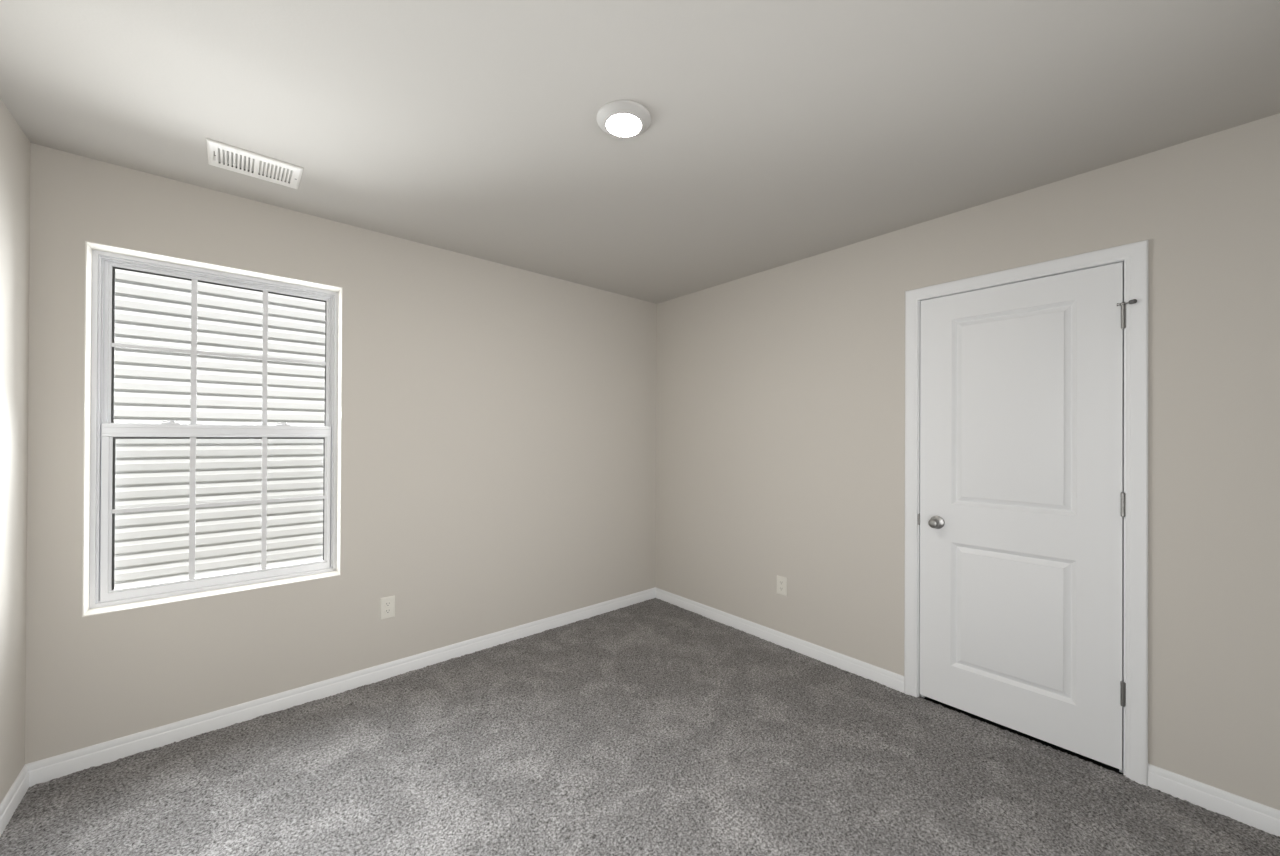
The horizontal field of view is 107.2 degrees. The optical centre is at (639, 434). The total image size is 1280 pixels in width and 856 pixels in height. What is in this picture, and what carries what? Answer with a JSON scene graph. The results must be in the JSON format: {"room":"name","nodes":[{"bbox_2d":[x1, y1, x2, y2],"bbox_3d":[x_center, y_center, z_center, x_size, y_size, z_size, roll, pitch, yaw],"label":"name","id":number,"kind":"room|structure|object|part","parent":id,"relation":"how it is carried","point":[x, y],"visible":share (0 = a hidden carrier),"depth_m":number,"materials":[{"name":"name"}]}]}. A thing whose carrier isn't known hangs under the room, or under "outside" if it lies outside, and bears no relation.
{"room":"empty bedroom","nodes":[
{"label":"empty bedroom","id":0,"kind":"room"},
{"bbox_2d":[0,99,30,803],"bbox_3d":[-1.102,0.259,0.264,0.160,2.740,3.910,0,0,-41],"label":"wall","id":1,"kind":"structure","parent":0,"point":[15,147],"depth_m":1.67,"materials":[{"name":"beige paint"}]},
{"bbox_2d":[0,764,28,835],"bbox_3d":[-1.376,1.294,0.702,0.014,0.094,2.890,0,0,-41],"label":"baseboard","id":2,"kind":"structure","parent":1,"relation":"attached to","point":[20,786],"depth_m":1.67,"materials":[{"name":"white paint"}]},
{"bbox_2d":[25,143,656,763],"bbox_3d":[-1.148,0.268,2.921,3.578,2.740,0.160,0,0,-41],"label":"wall","id":3,"kind":"structure","parent":0,"point":[498,456],"depth_m":2.57,"materials":[{"name":"beige paint"}]},
{"bbox_2d":[82,241,342,616],"bbox_3d":[-1.942,-0.022,2.235,0.880,1.501,0.169,0,0,-41],"label":"window","id":4,"kind":"structure","parent":3,"relation":"in","point":[99,595],"depth_m":2.15,"materials":[{"name":"white plastic"}]},
{"bbox_3d":[-1.969,0.330,2.263,0.816,0.756,0.023,0,0,-41],"label":"sash","id":5,"kind":"part","parent":4,"relation":"part of","materials":[{"name":"white plastic"}]},
{"bbox_3d":[-1.958,-0.020,2.254,0.812,0.056,0.005,0,0,-41],"label":"meeting rail","id":6,"kind":"part","parent":4,"relation":"part of","materials":[{"name":"white plastic"}]},
{"bbox_3d":[-1.982,-0.376,2.284,0.818,0.735,0.023,0,0,-41],"label":"sash","id":7,"kind":"part","parent":4,"relation":"part of","materials":[{"name":"white plastic"}]},
{"bbox_2d":[112,437,324,579],"bbox_3d":[-1.964,0.337,2.261,0.761,0.655,0.004,0,0,-41],"label":"grille","id":8,"kind":"object","parent":4,"relation":"attached to","point":[192,505],"depth_m":2.24,"materials":[{"name":"white plastic"}]},
{"bbox_2d":[111,279,325,424],"bbox_3d":[-1.978,-0.387,2.282,0.776,0.676,0.004,0,0,-41],"label":"grille","id":9,"kind":"object","parent":4,"relation":"attached to","point":[194,282],"depth_m":2.25,"materials":[{"name":"white"}]},
{"bbox_2d":[26,588,654,786],"bbox_3d":[-1.096,1.303,2.852,3.259,0.094,0.014,0,0,-41],"label":"baseboard","id":10,"kind":"structure","parent":3,"relation":"attached to","point":[44,770],"depth_m":2.30,"materials":[{"name":"white paint"}]},
{"bbox_2d":[380,595,394,619],"bbox_3d":[-1.389,0.950,2.600,0.073,0.118,0.008,0,0,-41],"label":"power outlet","id":11,"kind":"object","parent":3,"relation":"attached to","point":[387,604],"visible":1,"depth_m":2.60,"materials":[{"name":"white plastic"}]},
{"bbox_2d":[384,601,390,606],"bbox_3d":[-1.387,0.931,2.599,0.034,0.028,0.002,0,0,-41],"label":"receptacle","id":12,"kind":"object","parent":11,"relation":"attached to","point":[386,603],"depth_m":2.60,"materials":[{"name":"grey plastic"}]},
{"bbox_2d":[384,608,390,613],"bbox_3d":[-1.388,0.970,2.599,0.034,0.028,0.002,0,0,-41],"label":"receptacle","id":13,"kind":"object","parent":11,"relation":"attached to","point":[386,610],"depth_m":2.60,"materials":[{"name":"grey plastic"}]},
{"bbox_2d":[0,0,1279,303],"bbox_3d":[0.142,-1.202,1.451,3.578,0.200,4.070,0,0,-41],"label":"ceiling","id":14,"kind":"structure","parent":0,"point":[780,132],"depth_m":1.56,"materials":[{"name":"paint"}]},
{"bbox_2d":[206,138,302,188],"bbox_3d":[-1.577,-1.191,1.940,0.297,0.214,0.218,0,0,-41],"label":"ceiling vent","id":15,"kind":"object","parent":14,"relation":"in","point":[235,159],"visible":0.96,"depth_m":1.93,"materials":[{"name":"white metal"}]},
{"bbox_2d":[597,100,650,137],"bbox_3d":[-0.056,-1.089,1.647,0.190,0.026,0.190,0,0,-41],"label":"recessed light","id":16,"kind":"object","parent":14,"relation":"in","point":[618,118],"visible":1,"depth_m":1.62,"materials":[{"name":"grey plastic"}]},
{"bbox_2d":[607,114,640,135],"bbox_3d":[-0.056,-1.079,1.647,0.121,0.007,0.121,0,0,-41],"label":"diffuser","id":17,"kind":"object","parent":16,"relation":"attached to","point":[617,124],"depth_m":1.64,"materials":[{"name":"white plastic"}]},
{"bbox_2d":[0,598,1279,855],"bbox_3d":[0.123,1.339,1.437,3.284,0.013,3.792,0,0,-41],"label":"floor","id":18,"kind":"structure","parent":0,"point":[651,727],"depth_m":1.86,"materials":[{"name":"grey carpet"}]},
{"bbox_2d":[655,113,1279,809],"bbox_3d":[1.460,0.278,2.493,0.115,2.740,3.910,0,0,-41],"label":"wall","id":19,"kind":"structure","parent":0,"point":[780,391],"depth_m":2.13,"materials":[{"name":"beige paint"}]},
{"bbox_2d":[655,587,903,692],"bbox_3d":[0.754,1.313,3.197,0.014,0.094,1.923,0,0,-41],"label":"baseboard","id":20,"kind":"structure","parent":19,"relation":"attached to","point":[890,679],"depth_m":2.95,"materials":[{"name":"white paint"}]},
{"bbox_2d":[777,575,786,595],"bbox_3d":[0.907,0.967,3.028,0.008,0.118,0.073,0,0,-41],"label":"power outlet","id":21,"kind":"object","parent":19,"relation":"attached to","point":[781,581],"visible":1,"depth_m":3.02,"materials":[{"name":"white plastic"}]},
{"bbox_2d":[904,240,1147,785],"bbox_3d":[1.673,0.303,2.146,0.017,2.114,0.868,0,0,-41],"label":"door frame","id":22,"kind":"structure","parent":19,"relation":"attached to","point":[1135,254],"depth_m":1.86,"materials":[{"name":"white paint"}]},
{"bbox_2d":[917,260,1136,774],"bbox_3d":[1.704,0.325,2.162,0.178,2.071,0.792,0,0,-41],"label":"door","id":23,"kind":"structure","parent":19,"relation":"in","point":[1022,384],"depth_m":2.10,"materials":[{"name":"white paint"}]},
{"bbox_3d":[1.463,0.437,2.345,0.056,0.048,0.048,0,0,-41],"label":"handle","id":24,"kind":"part","parent":23,"relation":"part of","materials":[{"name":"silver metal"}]},
{"bbox_3d":[1.487,0.438,2.366,0.012,0.065,0.065,0,0,-41],"label":"knob","id":25,"kind":"part","parent":23,"relation":"part of","materials":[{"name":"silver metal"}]},
{"bbox_2d":[1148,764,1279,835],"bbox_3d":[2.270,1.314,1.455,0.014,0.094,0.960,0,0,-41],"label":"baseboard","id":26,"kind":"structure","parent":19,"relation":"attached to","point":[1257,815],"depth_m":1.69,"materials":[{"name":"white paint"}]},
{"bbox_2d":[922,697,1123,774],"bbox_3d":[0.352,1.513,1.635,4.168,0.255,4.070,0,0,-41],"label":"door gap","id":27,"kind":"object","parent":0,"point":[973,716],"depth_m":2.18,"materials":[{"name":"black"}]},
{"bbox_3d":[-3.864,1.720,8.512,28.000,0.150,11.840,0,0,-41],"label":"ground","id":28,"kind":"structure","parent":0,"visible":0},
{"bbox_2d":[114,269,324,588],"bbox_3d":[-3.810,-1.465,6.954,16.000,5.851,4.560,0,0,-41],"label":"house","id":29,"kind":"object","parent":28,"relation":"on","point":[151,386],"visible":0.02,"depth_m":4.32,"materials":[{"name":"white plastic"}]}
]}

